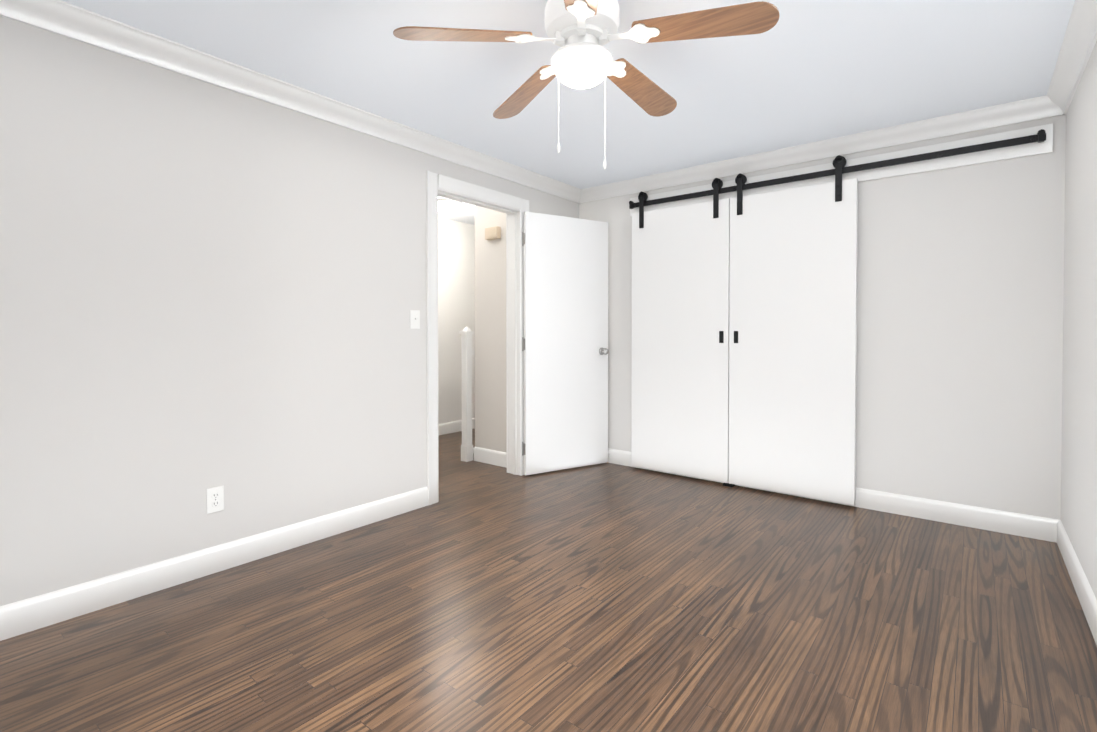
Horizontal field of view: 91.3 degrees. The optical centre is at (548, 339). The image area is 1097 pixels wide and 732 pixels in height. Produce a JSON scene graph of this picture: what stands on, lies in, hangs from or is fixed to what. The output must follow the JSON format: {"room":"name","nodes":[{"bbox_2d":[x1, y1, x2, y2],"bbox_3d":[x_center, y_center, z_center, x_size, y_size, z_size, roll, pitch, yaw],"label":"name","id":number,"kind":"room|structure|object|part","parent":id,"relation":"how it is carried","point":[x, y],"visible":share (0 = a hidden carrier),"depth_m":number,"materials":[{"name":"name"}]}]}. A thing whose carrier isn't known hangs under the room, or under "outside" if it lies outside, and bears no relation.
{"room":"empty bedroom","nodes":[
{"label":"empty bedroom","id":0,"kind":"room"},
{"bbox_2d":[0,16,578,605],"bbox_3d":[-1.270,-0.105,3.110,0.140,2.440,5.090,1,1,39],"label":"wall","id":1,"kind":"structure","parent":0,"point":[204,286],"depth_m":2.48,"materials":[{"name":"white paint"}]},
{"bbox_2d":[0,486,427,640],"bbox_3d":[-1.749,1.062,2.402,0.015,0.125,3.020,1,1,39],"label":"baseboard","id":2,"kind":"structure","parent":1,"relation":"attached to","point":[17,618],"depth_m":2.48,"materials":[{"name":"white wood"}]},
{"bbox_2d":[207,485,223,513],"bbox_3d":[-1.605,0.772,2.584,0.008,0.120,0.074,1,1,39],"label":"electrical outlet","id":3,"kind":"object","parent":1,"relation":"attached to","point":[215,499],"visible":1,"depth_m":2.58,"materials":[{"name":"white plastic"}]},
{"bbox_2d":[0,0,583,202],"bbox_3d":[-1.183,-1.275,3.024,0.084,0.099,4.810,1,1,39],"label":"crown molding","id":4,"kind":"structure","parent":1,"relation":"attached to","point":[66,19],"depth_m":2.63,"materials":[{"name":"white"}]},
{"bbox_2d":[410,310,419,328],"bbox_3d":[-0.865,-0.131,3.493,0.017,0.120,0.074,1,1,39],"label":"switch plate","id":5,"kind":"object","parent":1,"relation":"attached to","point":[414,319],"visible":1,"depth_m":3.49,"materials":[{"name":"white plastic"}]},
{"bbox_2d":[426,171,528,504],"bbox_3d":[-0.548,-0.011,4.019,0.182,2.225,1.030,1,1,39],"label":"door frame","id":6,"kind":"structure","parent":1,"relation":"attached to","point":[435,182],"depth_m":4.11,"materials":[{"name":"white wood"}]},
{"bbox_2d":[522,211,607,474],"bbox_3d":[0.154,0.032,4.498,0.837,2.103,0.046,0,1,-31],"label":"door","id":7,"kind":"structure","parent":1,"relation":"in","point":[566,340],"depth_m":4.46,"materials":[{"name":"white wood"}]},
{"bbox_3d":[-0.198,0.038,4.285,0.014,1.792,0.043,0,1,-31],"label":"door hinges","id":8,"kind":"part","parent":7,"relation":"part of","materials":[{"name":"silver metal"}]},
{"bbox_2d":[599,348,608,354],"bbox_3d":[0.470,0.103,4.687,0.103,0.064,0.176,0,1,-31],"label":"door knob","id":9,"kind":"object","parent":7,"relation":"attached to","point":[604,351],"depth_m":4.61,"materials":[{"name":"grey metal"}]},
{"bbox_2d":[438,217,474,423],"bbox_3d":[-1.466,-0.143,5.817,0.140,2.440,5.880,1,1,39],"label":"wall","id":10,"kind":"structure","parent":0,"point":[456,277],"depth_m":6.17,"materials":[{"name":"white paint"}]},
{"bbox_2d":[438,418,474,435],"bbox_3d":[-1.406,1.015,5.785,0.015,0.125,5.600,1,1,39],"label":"baseboard","id":11,"kind":"structure","parent":10,"relation":"attached to","point":[456,426],"depth_m":6.14,"materials":[{"name":"white wood"}]},
{"bbox_2d":[474,205,505,451],"bbox_3d":[0.500,-0.144,5.862,0.520,2.440,3.080,1,1,39],"label":"wall block","id":12,"kind":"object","parent":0,"point":[490,344],"visible":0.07,"depth_m":4.70,"materials":[{"name":"white paint"}]},
{"bbox_2d":[474,447,506,467],"bbox_3d":[-0.464,1.031,4.668,0.520,0.125,0.015,1,1,39],"label":"baseboard","id":13,"kind":"structure","parent":12,"relation":"attached to","point":[492,457],"depth_m":4.69,"materials":[{"name":"white wood"}]},
{"bbox_2d":[485,226,500,239],"bbox_3d":[-0.483,-0.917,4.633,0.150,0.100,0.050,1,1,39],"label":"box","id":14,"kind":"object","parent":12,"relation":"attached to","point":[492,233],"visible":1,"depth_m":4.60,"materials":[{"name":"beige"}]},
{"bbox_2d":[0,429,1096,731],"bbox_3d":[0.075,1.138,3.583,5.357,0.060,7.480,1,1,39],"label":"floor","id":15,"kind":"structure","parent":0,"point":[600,597],"depth_m":2.09,"materials":[{"name":"brown wood"}]},
{"bbox_2d":[460,327,474,461],"bbox_3d":[-0.031,0.476,5.701,0.092,1.205,2.346,1,1,39],"label":"newel post","id":16,"kind":"object","parent":15,"relation":"on","point":[467,448],"visible":0.21,"depth_m":4.79,"materials":[{"name":"white wood"}]},
{"bbox_2d":[61,0,1074,224],"bbox_3d":[0.075,-1.372,3.549,5.357,0.080,7.480,1,1,39],"label":"ceiling","id":17,"kind":"structure","parent":0,"point":[800,72],"depth_m":2.60,"materials":[{"name":"white paint"}]},
{"bbox_2d":[438,199,461,212],"bbox_3d":[-1.013,-1.308,5.311,0.300,0.097,0.300,1,1,39],"label":"hall ceiling light","id":18,"kind":"object","parent":17,"relation":"attached to","point":[447,205],"visible":0.79,"depth_m":5.22,"materials":[{"name":"white glass"}]},
{"bbox_2d":[393,0,779,168],"bbox_3d":[0.159,-0.967,1.993,1.267,0.687,1.224,1,1,39],"label":"fan","id":19,"kind":"object","parent":17,"relation":"hanging from","point":[580,33],"visible":1,"depth_m":1.88,"materials":[{"name":"brown wood"}]},
{"bbox_3d":[-0.287,-1.054,1.857,0.350,0.069,0.408,1,1,39],"label":"blade","id":20,"kind":"part","parent":19,"relation":"part of","materials":[{"name":"brown wood"}]},
{"bbox_3d":[-0.099,-1.060,2.318,0.458,0.069,0.249,1,1,39],"label":"blade","id":21,"kind":"part","parent":19,"relation":"part of","materials":[{"name":"brown wood"}]},
{"bbox_3d":[0.089,-1.049,1.536,0.327,0.069,0.424,1,1,39],"label":"blade","id":22,"kind":"part","parent":19,"relation":"part of","materials":[{"name":"brown wood"}]},
{"bbox_3d":[0.122,-1.159,1.955,0.272,0.302,0.272,1,1,39],"label":"motor","id":23,"kind":"part","parent":19,"relation":"part of","materials":[{"name":"white metal"}]},
{"bbox_3d":[0.402,-1.059,2.276,0.134,0.069,0.476,1,1,39],"label":"blade","id":24,"kind":"part","parent":19,"relation":"part of","materials":[{"name":"brown wood"}]},
{"bbox_3d":[0.515,-1.053,1.796,0.466,0.069,0.223,1,1,39],"label":"blade","id":25,"kind":"part","parent":19,"relation":"part of","materials":[{"name":"brown wood"}]},
{"bbox_2d":[579,115,1065,519],"bbox_3d":[1.647,-0.117,3.950,3.377,2.440,0.140,1,1,39],"label":"wall","id":26,"kind":"structure","parent":0,"point":[960,299],"depth_m":3.23,"materials":[{"name":"white paint"}]},
{"bbox_2d":[580,96,1039,202],"bbox_3d":[1.523,-1.287,3.890,3.060,0.099,0.084,1,1,39],"label":"crown molding","id":27,"kind":"structure","parent":26,"relation":"attached to","point":[1026,110],"depth_m":3.56,"materials":[{"name":"white"}]},
{"bbox_2d":[607,448,1051,541],"bbox_3d":[1.533,1.040,3.958,3.210,0.125,0.015,1,1,39],"label":"baseboard","id":28,"kind":"structure","parent":26,"relation":"attached to","point":[1024,525],"depth_m":3.25,"materials":[{"name":"white wood"}]},
{"bbox_2d":[629,123,1052,505],"bbox_3d":[1.715,-0.056,3.753,2.640,2.323,0.086,1,1,39],"label":"sliding barn door","id":29,"kind":"structure","parent":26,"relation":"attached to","point":[744,319],"depth_m":3.87,"materials":[{"name":"white paint"},{"name":"black steel"}]},
{"bbox_3d":[1.036,0.011,4.284,0.824,2.135,0.042,1,1,39],"label":"barn door","id":30,"kind":"part","parent":29,"relation":"part of","materials":[{"name":"white wood"}]},
{"bbox_3d":[1.688,0.018,3.765,0.830,2.135,0.042,1,1,39],"label":"barn door","id":31,"kind":"part","parent":29,"relation":"part of","materials":[{"name":"white wood"}]},
{"bbox_2d":[1061,41,1096,598],"bbox_3d":[1.327,-0.076,0.952,0.140,2.440,4.950,1,1,39],"label":"wall","id":32,"kind":"structure","parent":0,"point":[1079,461],"depth_m":2.43,"materials":[{"name":"white paint"}]},
{"bbox_2d":[1040,0,1096,118],"bbox_3d":[1.283,-1.247,1.060,0.084,0.099,4.810,1,1,39],"label":"crown molding","id":33,"kind":"structure","parent":32,"relation":"attached to","point":[1080,38],"depth_m":2.41,"materials":[{"name":"white"}]},
{"bbox_2d":[1052,519,1096,644],"bbox_3d":[1.310,1.080,1.071,0.015,0.125,4.810,1,1,39],"label":"baseboard","id":34,"kind":"structure","parent":32,"relation":"attached to","point":[1088,601],"depth_m":2.37,"materials":[{"name":"white wood"}]}
]}

